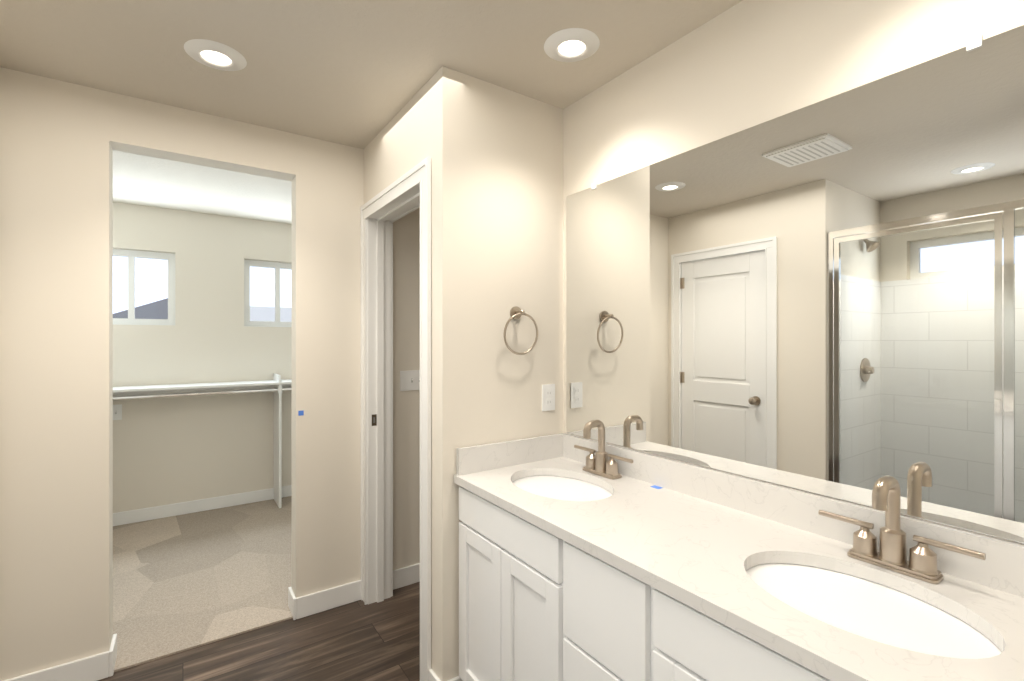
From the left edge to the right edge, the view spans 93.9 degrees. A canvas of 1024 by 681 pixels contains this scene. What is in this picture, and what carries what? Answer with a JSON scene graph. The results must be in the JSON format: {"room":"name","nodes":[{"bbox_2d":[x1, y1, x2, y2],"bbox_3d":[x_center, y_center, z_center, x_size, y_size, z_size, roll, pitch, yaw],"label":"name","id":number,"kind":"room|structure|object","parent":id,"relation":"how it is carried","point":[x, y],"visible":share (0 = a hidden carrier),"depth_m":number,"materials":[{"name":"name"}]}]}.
{"room":"bathroom","nodes":[
{"label":"bathroom","id":0,"kind":"room"},
{"bbox_2d":[113,202,291,512],"bbox_3d":[-2.350,0.180,4.101,2.460,2.440,0.120,0,0,-35],"label":"wall","id":1,"kind":"structure","parent":0,"point":[173,450],"depth_m":3.89,"materials":[{"name":"beige paint"}]},
{"bbox_2d":[113,404,121,419],"bbox_3d":[-2.975,0.540,3.588,0.070,0.115,0.014,0,0,-35],"label":"light switch","id":2,"kind":"object","parent":1,"relation":"attached to","point":[117,412],"visible":0.85,"depth_m":3.60,"materials":[{"name":"white plastic"}]},
{"bbox_2d":[113,249,174,324],"bbox_3d":[-2.941,-0.410,3.690,0.560,0.580,0.116,0,0,-35],"label":"window","id":3,"kind":"structure","parent":1,"relation":"in","point":[132,255],"depth_m":3.74,"materials":[{"name":"white plastic"}]},
{"bbox_2d":[113,485,291,525],"bbox_3d":[-2.312,1.343,4.045,2.220,0.096,0.014,0,0,-35],"label":"baseboard","id":4,"kind":"structure","parent":1,"relation":"attached to","point":[145,514],"depth_m":3.86,"materials":[{"name":"white wood"}]},
{"bbox_2d":[244,260,291,326],"bbox_3d":[-2.093,-0.410,4.274,0.540,0.580,0.116,0,0,-35],"label":"window","id":5,"kind":"structure","parent":1,"relation":"in","point":[248,264],"depth_m":4.23,"materials":[{"name":"white plastic"}]},
{"bbox_2d":[113,496,292,671],"bbox_3d":[-1.772,1.425,3.261,2.460,0.069,2.158,0,0,-35],"label":"floor","id":6,"kind":"structure","parent":0,"point":[183,582],"depth_m":2.81,"materials":[{"name":"beige carpet"}]},
{"bbox_2d":[113,373,291,507],"bbox_3d":[-2.229,0.840,3.925,2.216,1.100,0.304,0,0,-35],"label":"shelf","id":7,"kind":"object","parent":6,"relation":"on","point":[277,385],"visible":0.58,"depth_m":3.89,"materials":[{"name":"white"}]},
{"bbox_2d":[0,67,419,680],"bbox_3d":[-0.767,0.180,2.701,3.240,2.440,0.120,0,0,-35],"label":"wall","id":8,"kind":"structure","parent":0,"point":[60,141],"depth_m":1.98,"materials":[{"name":"beige paint"}]},
{"bbox_2d":[4,637,116,680],"bbox_3d":[-1.815,1.347,1.895,0.360,0.105,0.060,0,0,-35],"label":"baseboard","id":9,"kind":"structure","parent":8,"relation":"attached to","point":[99,666],"depth_m":1.94,"materials":[{"name":"white wood"}]},
{"bbox_2d":[298,410,303,415],"bbox_3d":[-1.069,0.367,2.420,0.025,0.025,0.001,0,0,-35],"label":"tape","id":10,"kind":"object","parent":8,"relation":"attached to","point":[300,413],"visible":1,"depth_m":2.42,"materials":[{"name":"blue"}]},
{"bbox_2d":[288,580,360,619],"bbox_3d":[-0.956,1.347,2.502,0.355,0.105,0.034,0,0,-35],"label":"baseboard","id":11,"kind":"structure","parent":8,"relation":"attached to","point":[313,603],"depth_m":2.47,"materials":[{"name":"white wood"}]},
{"bbox_2d":[393,563,419,589],"bbox_3d":[-0.099,1.347,3.080,1.470,0.105,0.014,0,0,-35],"label":"baseboard","id":12,"kind":"structure","parent":8,"relation":"attached to","point":[408,575],"depth_m":2.73,"materials":[{"name":"white wood"}]},
{"bbox_2d":[400,370,419,390],"bbox_3d":[-0.556,0.230,2.765,0.186,0.115,0.014,0,0,-35],"label":"light switch","id":13,"kind":"object","parent":8,"relation":"attached to","point":[409,380],"visible":0.71,"depth_m":2.75,"materials":[{"name":"white plastic"}]},
{"bbox_2d":[98,582,419,680],"bbox_3d":[-0.255,1.430,1.155,4.150,0.060,3.032,0,0,-35],"label":"floor","id":14,"kind":"structure","parent":0,"point":[359,640],"depth_m":2.14,"materials":[{"name":"brown wood"}]},
{"bbox_2d":[457,484,825,680],"bbox_3d":[0.444,0.974,1.360,0.539,0.853,1.526,0,0,-35],"label":"bathroom vanity","id":15,"kind":"object","parent":14,"relation":"on","point":[585,558],"depth_m":1.31,"materials":[{"name":"white wood"}]},
{"bbox_2d":[454,456,1023,680],"bbox_3d":[0.441,0.530,1.354,0.552,0.030,1.540,0,0,-35],"label":"countertop","id":16,"kind":"structure","parent":15,"relation":"on","point":[666,540],"depth_m":1.14,"materials":[{"name":"beige stone"}]},
{"bbox_2d":[494,468,625,507],"bbox_3d":[0.175,0.614,1.730,0.390,0.162,0.500,0,0,-35],"label":"sink","id":17,"kind":"object","parent":16,"relation":"in","point":[565,488],"depth_m":1.78,"materials":[{"name":"white ceramic"}]},
{"bbox_2d":[574,420,633,479],"bbox_3d":[0.321,0.409,1.830,0.120,0.210,0.304,0,0,-35],"label":"faucet","id":18,"kind":"object","parent":16,"relation":"on","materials":[{"name":"silver metal"}]},
{"bbox_2d":[714,544,1023,680],"bbox_3d":[0.697,0.614,0.972,0.390,0.162,0.500,0,0,-35],"label":"sink","id":19,"kind":"object","parent":16,"relation":"in","point":[955,639],"depth_m":0.96,"materials":[{"name":"white ceramic"}]},
{"bbox_2d":[818,476,985,583],"bbox_3d":[0.842,0.409,1.072,0.120,0.210,0.304,0,0,-35],"label":"faucet","id":20,"kind":"object","parent":16,"relation":"on","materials":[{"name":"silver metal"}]},
{"bbox_2d":[0,0,742,224],"bbox_3d":[-0.867,-1.090,2.044,4.150,0.100,5.190,0,0,-35],"label":"ceiling","id":21,"kind":"structure","parent":0,"point":[357,73],"depth_m":1.74,"materials":[{"name":"beige paint"}]},
{"bbox_2d":[184,39,246,70],"bbox_3d":[-1.080,-1.034,1.745,0.196,0.012,0.196,0,0,-35],"label":"recessed light","id":22,"kind":"object","parent":21,"relation":"in","point":[215,55],"visible":1,"depth_m":1.73,"materials":[{"name":"white plastic"}]},
{"bbox_2d":[544,28,599,61],"bbox_3d":[0.210,-1.034,1.687,0.196,0.012,0.196,0,0,-35],"label":"recessed light","id":23,"kind":"object","parent":21,"relation":"in","point":[572,45],"visible":1,"depth_m":1.67,"materials":[{"name":"white plastic"}]},
{"bbox_2d":[364,81,428,203],"bbox_3d":[-0.520,0.180,2.289,0.120,2.440,0.840,0,0,-35],"label":"wall","id":24,"kind":"structure","parent":0,"point":[396,147],"depth_m":2.18,"materials":[{"name":"beige paint"}]},
{"bbox_2d":[360,157,430,680],"bbox_3d":[-0.513,0.339,2.279,0.156,2.123,0.862,0,0,-35],"label":"trim","id":25,"kind":"structure","parent":24,"relation":"attached to","point":[405,194],"depth_m":2.54,"materials":[{"name":"white wood"}]},
{"bbox_2d":[429,66,562,680],"bbox_3d":[0.407,0.180,2.344,1.710,2.440,0.120,0,0,-35],"label":"wall","id":26,"kind":"structure","parent":0,"point":[496,153],"depth_m":1.92,"materials":[{"name":"beige paint"}]},
{"bbox_2d":[448,676,461,680],"bbox_3d":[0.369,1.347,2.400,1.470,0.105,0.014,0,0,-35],"label":"baseboard","id":27,"kind":"structure","parent":26,"relation":"attached to","point":[457,678],"depth_m":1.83,"materials":[{"name":"white wood"}]},
{"bbox_2d":[456,433,561,475],"bbox_3d":[0.006,0.465,1.978,0.520,0.100,0.019,0,0,-35],"label":"backsplash","id":28,"kind":"structure","parent":26,"relation":"attached to","point":[477,458],"depth_m":1.95,"materials":[{"name":"beige stone"}]},
{"bbox_2d":[504,306,537,354],"bbox_3d":[0.031,-0.041,1.975,0.173,0.202,0.061,0,0,-35],"label":"towel ring","id":29,"kind":"object","parent":26,"relation":"attached to","point":[516,312],"visible":1,"depth_m":1.98,"materials":[{"name":"silver metal"}]},
{"bbox_2d":[542,384,554,410],"bbox_3d":[0.161,0.250,2.097,0.070,0.115,0.007,0,0,-35],"label":"outlet","id":30,"kind":"object","parent":26,"relation":"attached to","point":[548,397],"visible":1,"depth_m":2.10,"materials":[{"name":"white plastic"}]},
{"bbox_2d":[563,0,1023,544],"bbox_3d":[0.865,0.180,1.336,0.120,2.440,2.060,0,0,-35],"label":"wall","id":31,"kind":"structure","parent":0,"point":[743,64],"depth_m":1.45,"materials":[{"name":"beige paint"}]},
{"bbox_2d":[562,433,1023,595],"bbox_3d":[0.660,0.465,1.505,0.020,0.100,1.540,0,0,-35],"label":"backsplash","id":32,"kind":"structure","parent":31,"relation":"attached to","point":[1003,568],"depth_m":1.32,"materials":[{"name":"beige stone"}]},
{"bbox_2d":[566,25,1023,543],"bbox_3d":[0.669,-0.120,1.506,0.010,1.064,1.502,0,0,-35],"label":"vanity mirror","id":33,"kind":"object","parent":31,"relation":"attached to","point":[825,297],"visible":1,"depth_m":1.25,"materials":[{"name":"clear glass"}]},
{"label":"outside","id":34,"kind":"structure","parent":0,"visible":0},
{"bbox_2d":[113,298,291,321],"bbox_3d":[-10.125,-0.075,20.346,12.300,2.950,11.700,0,0,-35],"label":"houses","id":35,"kind":"structure","parent":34,"point":[267,311],"depth_m":13.48,"materials":[{"name":"grey"}]}
]}

